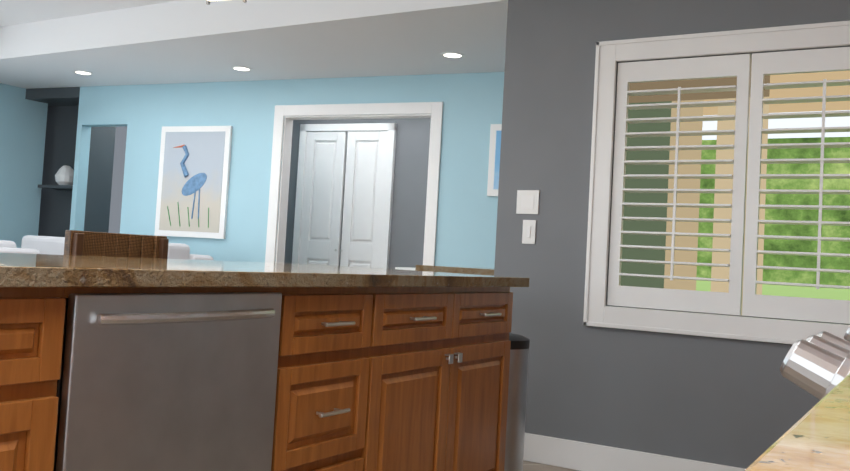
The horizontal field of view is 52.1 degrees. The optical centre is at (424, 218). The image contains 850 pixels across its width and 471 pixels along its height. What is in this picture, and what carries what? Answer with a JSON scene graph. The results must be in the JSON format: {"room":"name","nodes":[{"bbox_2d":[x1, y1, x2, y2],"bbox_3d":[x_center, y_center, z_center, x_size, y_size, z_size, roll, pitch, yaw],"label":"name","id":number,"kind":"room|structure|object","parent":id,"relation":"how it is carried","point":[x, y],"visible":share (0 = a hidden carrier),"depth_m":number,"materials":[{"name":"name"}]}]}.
{"room":"kitchen","nodes":[
{"label":"kitchen","id":0,"kind":"room"},
{"bbox_2d":[0,83,47,247],"bbox_3d":[-6.245,-0.498,4.632,0.120,2.670,9.350,2,-3,31],"label":"wall","id":1,"kind":"structure","parent":0,"point":[23,121],"depth_m":8.41,"materials":[{"name":"paint"}]},
{"bbox_2d":[0,0,178,26],"bbox_3d":[-2.992,-1.856,3.587,4.790,0.300,5.700,2,-3,31],"label":"ceiling","id":2,"kind":"structure","parent":0,"point":[13,12],"depth_m":6.44,"materials":[{"name":"white paint"}]},
{"bbox_2d":[206,0,246,4],"bbox_3d":[-0.708,-1.185,3.024,0.166,0.839,0.166,2,-3,21],"label":"pendant light","id":3,"kind":"object","parent":2,"relation":"hanging from","point":[208,2],"visible":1,"depth_m":3.07,"materials":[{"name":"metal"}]},
{"bbox_2d":[0,0,507,88],"bbox_3d":[-2.023,-1.523,3.450,8.530,0.270,11.500,2,-3,31],"label":"ceiling","id":4,"kind":"structure","parent":0,"point":[189,41],"depth_m":6.24,"materials":[{"name":"white paint"}]},
{"bbox_2d":[73,71,93,74],"bbox_3d":[-2.938,-1.251,7.475,0.169,0.003,0.169,2,-3,25],"label":"recessed light","id":5,"kind":"object","parent":4,"relation":"in","point":[77,72],"depth_m":7.47,"materials":[{"name":"metal"}]},
{"bbox_2d":[231,66,251,70],"bbox_3d":[-1.464,-1.195,6.941,0.169,0.003,0.169,2,-3,25],"label":"recessed light","id":6,"kind":"object","parent":4,"relation":"in","point":[238,68],"depth_m":6.93,"materials":[{"name":"metal"}]},
{"bbox_2d":[440,52,464,57],"bbox_3d":[0.193,-1.143,6.089,0.169,0.003,0.169,2,-3,25],"label":"recessed light","id":7,"kind":"object","parent":4,"relation":"in","point":[445,55],"depth_m":6.08,"materials":[{"name":"metal"}]},
{"bbox_2d":[25,72,503,268],"bbox_3d":[-1.044,-0.061,7.922,6.080,2.670,1.400,2,-3,23],"label":"wall","id":8,"kind":"structure","parent":0,"point":[82,123],"depth_m":7.58,"materials":[{"name":"paint"}]},
{"bbox_2d":[37,165,73,189],"bbox_3d":[-3.520,0.324,8.458,0.532,1.680,0.245,2,-3,23],"label":"shelf unit","id":9,"kind":"object","parent":8,"relation":"attached to","point":[64,175],"visible":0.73,"depth_m":8.43,"materials":[{"name":"grey paint"}]},
{"bbox_2d":[154,126,232,238],"bbox_3d":[-2.027,-0.322,7.559,0.736,0.970,0.061,2,-3,23],"label":"framed picture","id":10,"kind":"object","parent":8,"relation":"attached to","point":[193,181],"visible":1,"depth_m":7.55,"materials":[{"name":"paper"}]},
{"bbox_2d":[292,123,396,268],"bbox_3d":[-0.802,0.198,8.255,1.020,2.210,0.061,2,-3,23],"label":"doors","id":11,"kind":"structure","parent":8,"relation":"in","point":[365,225],"depth_m":8.26,"materials":[{"name":"white wood"}]},
{"bbox_2d":[265,102,443,265],"bbox_3d":[-0.594,0.167,7.007,1.520,2.180,0.140,2,-3,23],"label":"door frame","id":12,"kind":"structure","parent":8,"relation":"attached to","point":[433,111],"depth_m":7.10,"materials":[{"name":"white wood"}]},
{"bbox_2d":[487,124,501,195],"bbox_3d":[0.785,-0.428,6.376,0.668,0.540,0.056,2,-3,23],"label":"framed picture","id":13,"kind":"object","parent":8,"relation":"attached to","point":[494,160],"visible":0.08,"depth_m":6.49,"materials":[{"name":"fabric"}]},
{"bbox_2d":[523,460,578,470],"bbox_3d":[-2.163,1.035,3.332,8.690,0.060,11.500,2,-3,31],"label":"floor","id":14,"kind":"structure","parent":0,"point":[530,466],"depth_m":4.16,"materials":[{"name":"tile"}]},
{"bbox_2d":[0,235,212,259],"bbox_3d":[-3.382,0.518,5.529,2.080,0.938,4.050,2,-3,31],"label":"sofa","id":15,"kind":"object","parent":14,"relation":"on","point":[32,244],"visible":0.17,"depth_m":6.78,"materials":[{"name":"fabric"}]},
{"bbox_2d":[64,230,168,258],"bbox_3d":[-1.035,0.559,3.187,0.446,1.000,0.450,2,-3,31],"label":"stool","id":16,"kind":"object","parent":14,"relation":"on","point":[87,243],"visible":0.25,"depth_m":3.30,"materials":[{"name":"brown wicker"}]},
{"bbox_2d":[0,277,528,470],"bbox_3d":[-1.022,0.550,1.662,0.657,0.880,4.338,2,-3,31],"label":"kitchen island","id":17,"kind":"object","parent":14,"relation":"on","point":[380,369],"depth_m":2.48,"materials":[{"name":"brown wood"}]},
{"bbox_2d":[53,292,281,470],"bbox_3d":[-0.762,0.584,2.036,0.624,0.851,0.610,2,-3,31],"label":"dishwasher","id":18,"kind":"object","parent":17,"relation":"in","point":[167,382],"visible":0.9,"depth_m":1.86,"materials":[{"name":"silver metal"}]},
{"bbox_2d":[0,253,371,268],"bbox_3d":[-1.378,0.083,1.903,0.600,0.036,4.404,2,-3,31],"label":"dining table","id":19,"kind":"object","parent":17,"relation":"on","point":[70,257],"depth_m":2.82,"materials":[{"name":"brown wood"}]},
{"bbox_2d":[0,257,528,284],"bbox_3d":[-0.919,0.095,1.628,0.470,0.036,4.404,2,-3,31],"label":"island countertop","id":20,"kind":"structure","parent":17,"relation":"on","point":[9,266],"depth_m":2.05,"materials":[{"name":"brown stone"}]},
{"bbox_2d":[395,267,414,270],"bbox_3d":[0.236,0.889,7.535,0.940,0.880,0.450,2,-3,23],"label":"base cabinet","id":21,"kind":"object","parent":14,"relation":"on","point":[404,268],"visible":0.06,"depth_m":7.51,"materials":[{"name":"white"}]},
{"bbox_2d":[415,265,493,275],"bbox_3d":[0.477,0.771,5.233,0.556,0.930,1.240,2,-3,31],"label":"countertop","id":22,"kind":"structure","parent":14,"relation":"on","point":[467,270],"depth_m":4.75,"materials":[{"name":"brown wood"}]},
{"bbox_2d":[504,333,529,470],"bbox_3d":[0.290,0.816,3.614,0.260,0.670,0.260,2,-3,31],"label":"trash can","id":23,"kind":"object","parent":14,"relation":"on","point":[516,406],"visible":0.33,"depth_m":3.52,"materials":[{"name":"silver metal"}]},
{"bbox_2d":[745,374,849,470],"bbox_3d":[0.469,0.500,0.275,0.656,1.015,3.478,2,-3,31],"label":"countertop","id":24,"kind":"structure","parent":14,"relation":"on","point":[816,437],"depth_m":0.29,"materials":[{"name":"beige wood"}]},
{"bbox_2d":[780,326,849,399],"bbox_3d":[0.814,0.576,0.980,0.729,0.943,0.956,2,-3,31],"label":"toaster","id":25,"kind":"object","parent":24,"relation":"on","point":[817,366],"visible":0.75,"depth_m":0.80,"materials":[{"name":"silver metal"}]},
{"bbox_2d":[494,0,849,468],"bbox_3d":[1.515,-0.107,3.866,2.580,2.670,0.120,2,-3,31],"label":"wall","id":26,"kind":"structure","parent":0,"point":[745,404],"depth_m":4.16,"materials":[{"name":"paint"}]},
{"bbox_2d":[516,190,539,213],"bbox_3d":[0.518,-0.083,4.382,0.120,0.120,0.009,2,-3,31],"label":"switch plate","id":27,"kind":"object","parent":26,"relation":"attached to","point":[527,201],"depth_m":4.38,"materials":[{"name":"white plastic"}]},
{"bbox_2d":[522,220,535,243],"bbox_3d":[0.522,0.067,4.367,0.070,0.120,0.011,2,-3,31],"label":"switch plate","id":28,"kind":"object","parent":26,"relation":"attached to","point":[529,226],"depth_m":4.36,"materials":[{"name":"white plastic"}]},
{"bbox_2d":[523,433,745,470],"bbox_3d":[1.167,1.146,3.895,2.010,0.135,0.015,2,-3,31],"label":"baseboard","id":29,"kind":"structure","parent":26,"relation":"attached to","point":[565,453],"depth_m":4.07,"materials":[{"name":"white wood"}]},
{"bbox_2d":[583,21,849,343],"bbox_3d":[1.415,-0.156,3.841,1.430,1.375,0.029,2,-3,31],"label":"window","id":30,"kind":"structure","parent":26,"relation":"in","point":[598,312],"depth_m":4.03,"materials":[{"name":"white wood"}]},
{"bbox_2d":[607,47,849,323],"bbox_3d":[1.432,-0.154,3.870,1.222,1.167,0.064,2,-3,31],"label":"window shutters","id":31,"kind":"object","parent":30,"relation":"attached to","point":[741,67],"visible":1,"depth_m":3.88,"materials":[{"name":"white wood"}]},
{"label":"outside","id":32,"kind":"structure","parent":0,"visible":0},
{"bbox_2d":[621,59,849,314],"bbox_3d":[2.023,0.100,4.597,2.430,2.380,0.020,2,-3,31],"label":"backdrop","id":33,"kind":"structure","parent":32,"point":[809,277],"depth_m":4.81,"materials":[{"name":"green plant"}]}
]}

